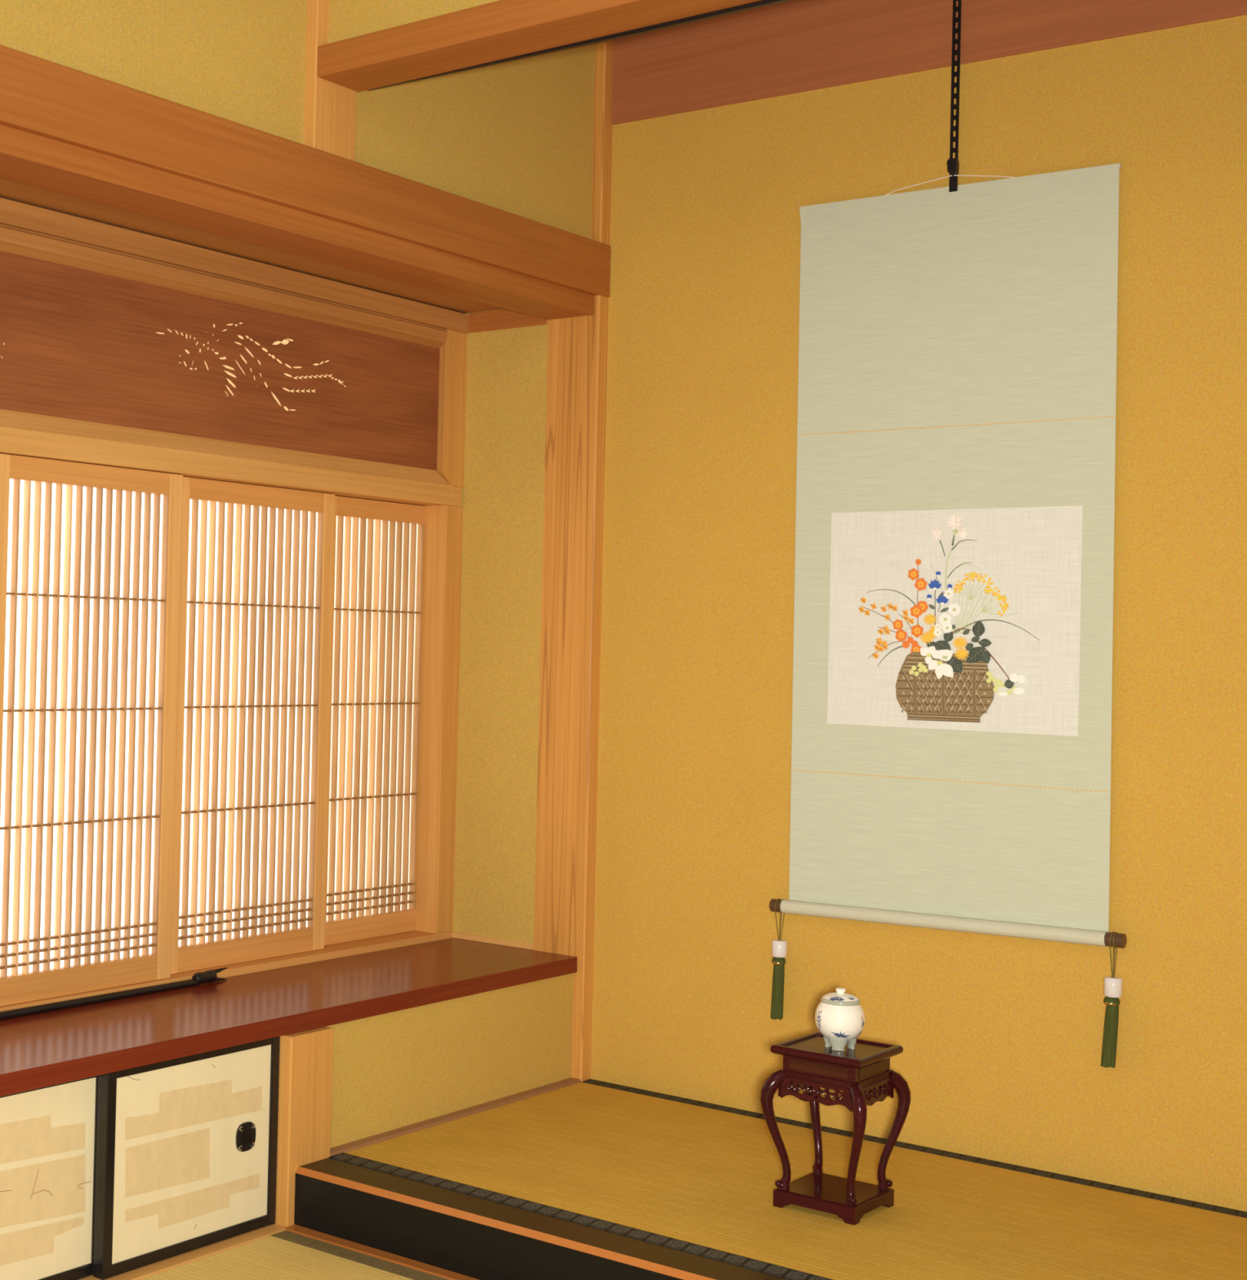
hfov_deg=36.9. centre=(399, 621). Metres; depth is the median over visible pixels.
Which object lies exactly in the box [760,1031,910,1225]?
display stand
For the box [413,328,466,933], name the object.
wooden post
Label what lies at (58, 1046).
shelf
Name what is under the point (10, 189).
wooden trim
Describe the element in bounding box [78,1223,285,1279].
sill
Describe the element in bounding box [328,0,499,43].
wall
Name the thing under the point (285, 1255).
mat
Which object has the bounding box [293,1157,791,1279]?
alcove step
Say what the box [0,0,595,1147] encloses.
wall
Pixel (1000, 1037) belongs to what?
wall
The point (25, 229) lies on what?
wooden beam
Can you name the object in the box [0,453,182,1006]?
lattice screen
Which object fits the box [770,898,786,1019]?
weight
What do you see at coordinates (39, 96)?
beam
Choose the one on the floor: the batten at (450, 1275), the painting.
the batten at (450, 1275)
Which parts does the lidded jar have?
lid, lid knob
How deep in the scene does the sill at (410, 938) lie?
3.76 m
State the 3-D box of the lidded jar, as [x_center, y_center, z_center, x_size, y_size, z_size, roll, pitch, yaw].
[0.739,0.664,3.096,0.083,0.101,0.083,1,-1,40]
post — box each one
[275,0,355,1234]
[533,40,613,1082]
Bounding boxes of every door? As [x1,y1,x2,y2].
[0,1075,98,1279]
[93,1036,279,1279]
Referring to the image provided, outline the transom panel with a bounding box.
[0,250,439,470]
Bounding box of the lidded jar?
[814,987,865,1050]
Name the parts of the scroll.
roller knob, hanging cord, roller knob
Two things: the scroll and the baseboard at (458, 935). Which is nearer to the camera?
the scroll
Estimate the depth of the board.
3.64 m
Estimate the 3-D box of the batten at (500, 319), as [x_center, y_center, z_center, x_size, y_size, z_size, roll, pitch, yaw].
[0.245,-0.674,4.114,0.215,0.044,0.017,1,-1,40]
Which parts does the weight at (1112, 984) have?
cord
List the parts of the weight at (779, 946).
cord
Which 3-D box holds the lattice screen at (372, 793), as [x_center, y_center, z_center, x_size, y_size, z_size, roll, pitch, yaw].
[-0.043,0.214,4.070,0.023,0.957,0.412,1,-1,40]
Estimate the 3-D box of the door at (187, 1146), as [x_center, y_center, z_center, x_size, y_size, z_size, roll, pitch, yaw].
[-0.349,0.889,3.102,0.025,0.329,0.399,1,-1,40]
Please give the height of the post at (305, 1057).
2.784 m
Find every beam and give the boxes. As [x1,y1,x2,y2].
[0,44,610,297]
[0,124,594,319]
[316,0,790,92]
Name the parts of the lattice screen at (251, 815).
rail, rail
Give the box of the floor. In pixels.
[328,1234,479,1279]
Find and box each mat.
[139,1230,448,1279]
[328,1079,1246,1279]
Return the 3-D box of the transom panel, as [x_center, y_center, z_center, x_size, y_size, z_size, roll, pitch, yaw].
[-0.536,-0.501,3.396,0.012,0.274,1.950,1,-1,40]
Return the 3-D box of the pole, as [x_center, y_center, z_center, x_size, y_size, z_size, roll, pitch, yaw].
[-0.693,0.668,3.146,0.024,0.025,1.123,1,-1,40]
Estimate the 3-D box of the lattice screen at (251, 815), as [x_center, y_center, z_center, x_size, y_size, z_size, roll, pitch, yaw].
[-0.300,0.203,3.720,0.023,0.957,0.453,1,-1,40]
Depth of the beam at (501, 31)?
3.04 m
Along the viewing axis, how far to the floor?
3.26 m
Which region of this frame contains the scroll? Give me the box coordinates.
[768,163,1126,948]
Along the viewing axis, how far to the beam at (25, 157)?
3.21 m
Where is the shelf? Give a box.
[0,937,577,1096]
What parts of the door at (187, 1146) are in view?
dish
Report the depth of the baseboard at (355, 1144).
3.60 m
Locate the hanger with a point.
(953, 164)
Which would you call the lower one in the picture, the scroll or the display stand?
the display stand
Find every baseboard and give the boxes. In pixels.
[329,1077,580,1156]
[452,932,533,949]
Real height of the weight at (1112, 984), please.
0.238 m
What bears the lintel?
attached to the wall
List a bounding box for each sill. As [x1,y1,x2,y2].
[0,930,453,1011]
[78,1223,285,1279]
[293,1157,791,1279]
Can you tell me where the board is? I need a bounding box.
[611,0,1246,124]
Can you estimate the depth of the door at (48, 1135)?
2.89 m
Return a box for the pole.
[0,967,226,1020]
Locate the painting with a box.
[826,505,1082,736]
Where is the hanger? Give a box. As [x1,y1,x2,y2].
[946,0,960,191]
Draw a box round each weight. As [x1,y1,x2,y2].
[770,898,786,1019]
[1100,931,1122,1067]
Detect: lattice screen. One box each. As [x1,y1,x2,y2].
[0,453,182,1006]
[169,476,334,974]
[324,495,426,946]
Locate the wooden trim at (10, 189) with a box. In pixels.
[0,177,503,313]
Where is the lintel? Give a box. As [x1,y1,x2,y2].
[0,408,462,506]
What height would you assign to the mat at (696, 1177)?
0.051 m
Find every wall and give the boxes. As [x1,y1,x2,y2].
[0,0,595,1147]
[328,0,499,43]
[453,14,1246,1211]
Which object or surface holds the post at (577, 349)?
attached to the wall at (1000, 1037)
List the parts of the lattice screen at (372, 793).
rail, rail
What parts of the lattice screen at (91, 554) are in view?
rail, rail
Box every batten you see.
[284,1224,479,1279]
[468,309,546,333]

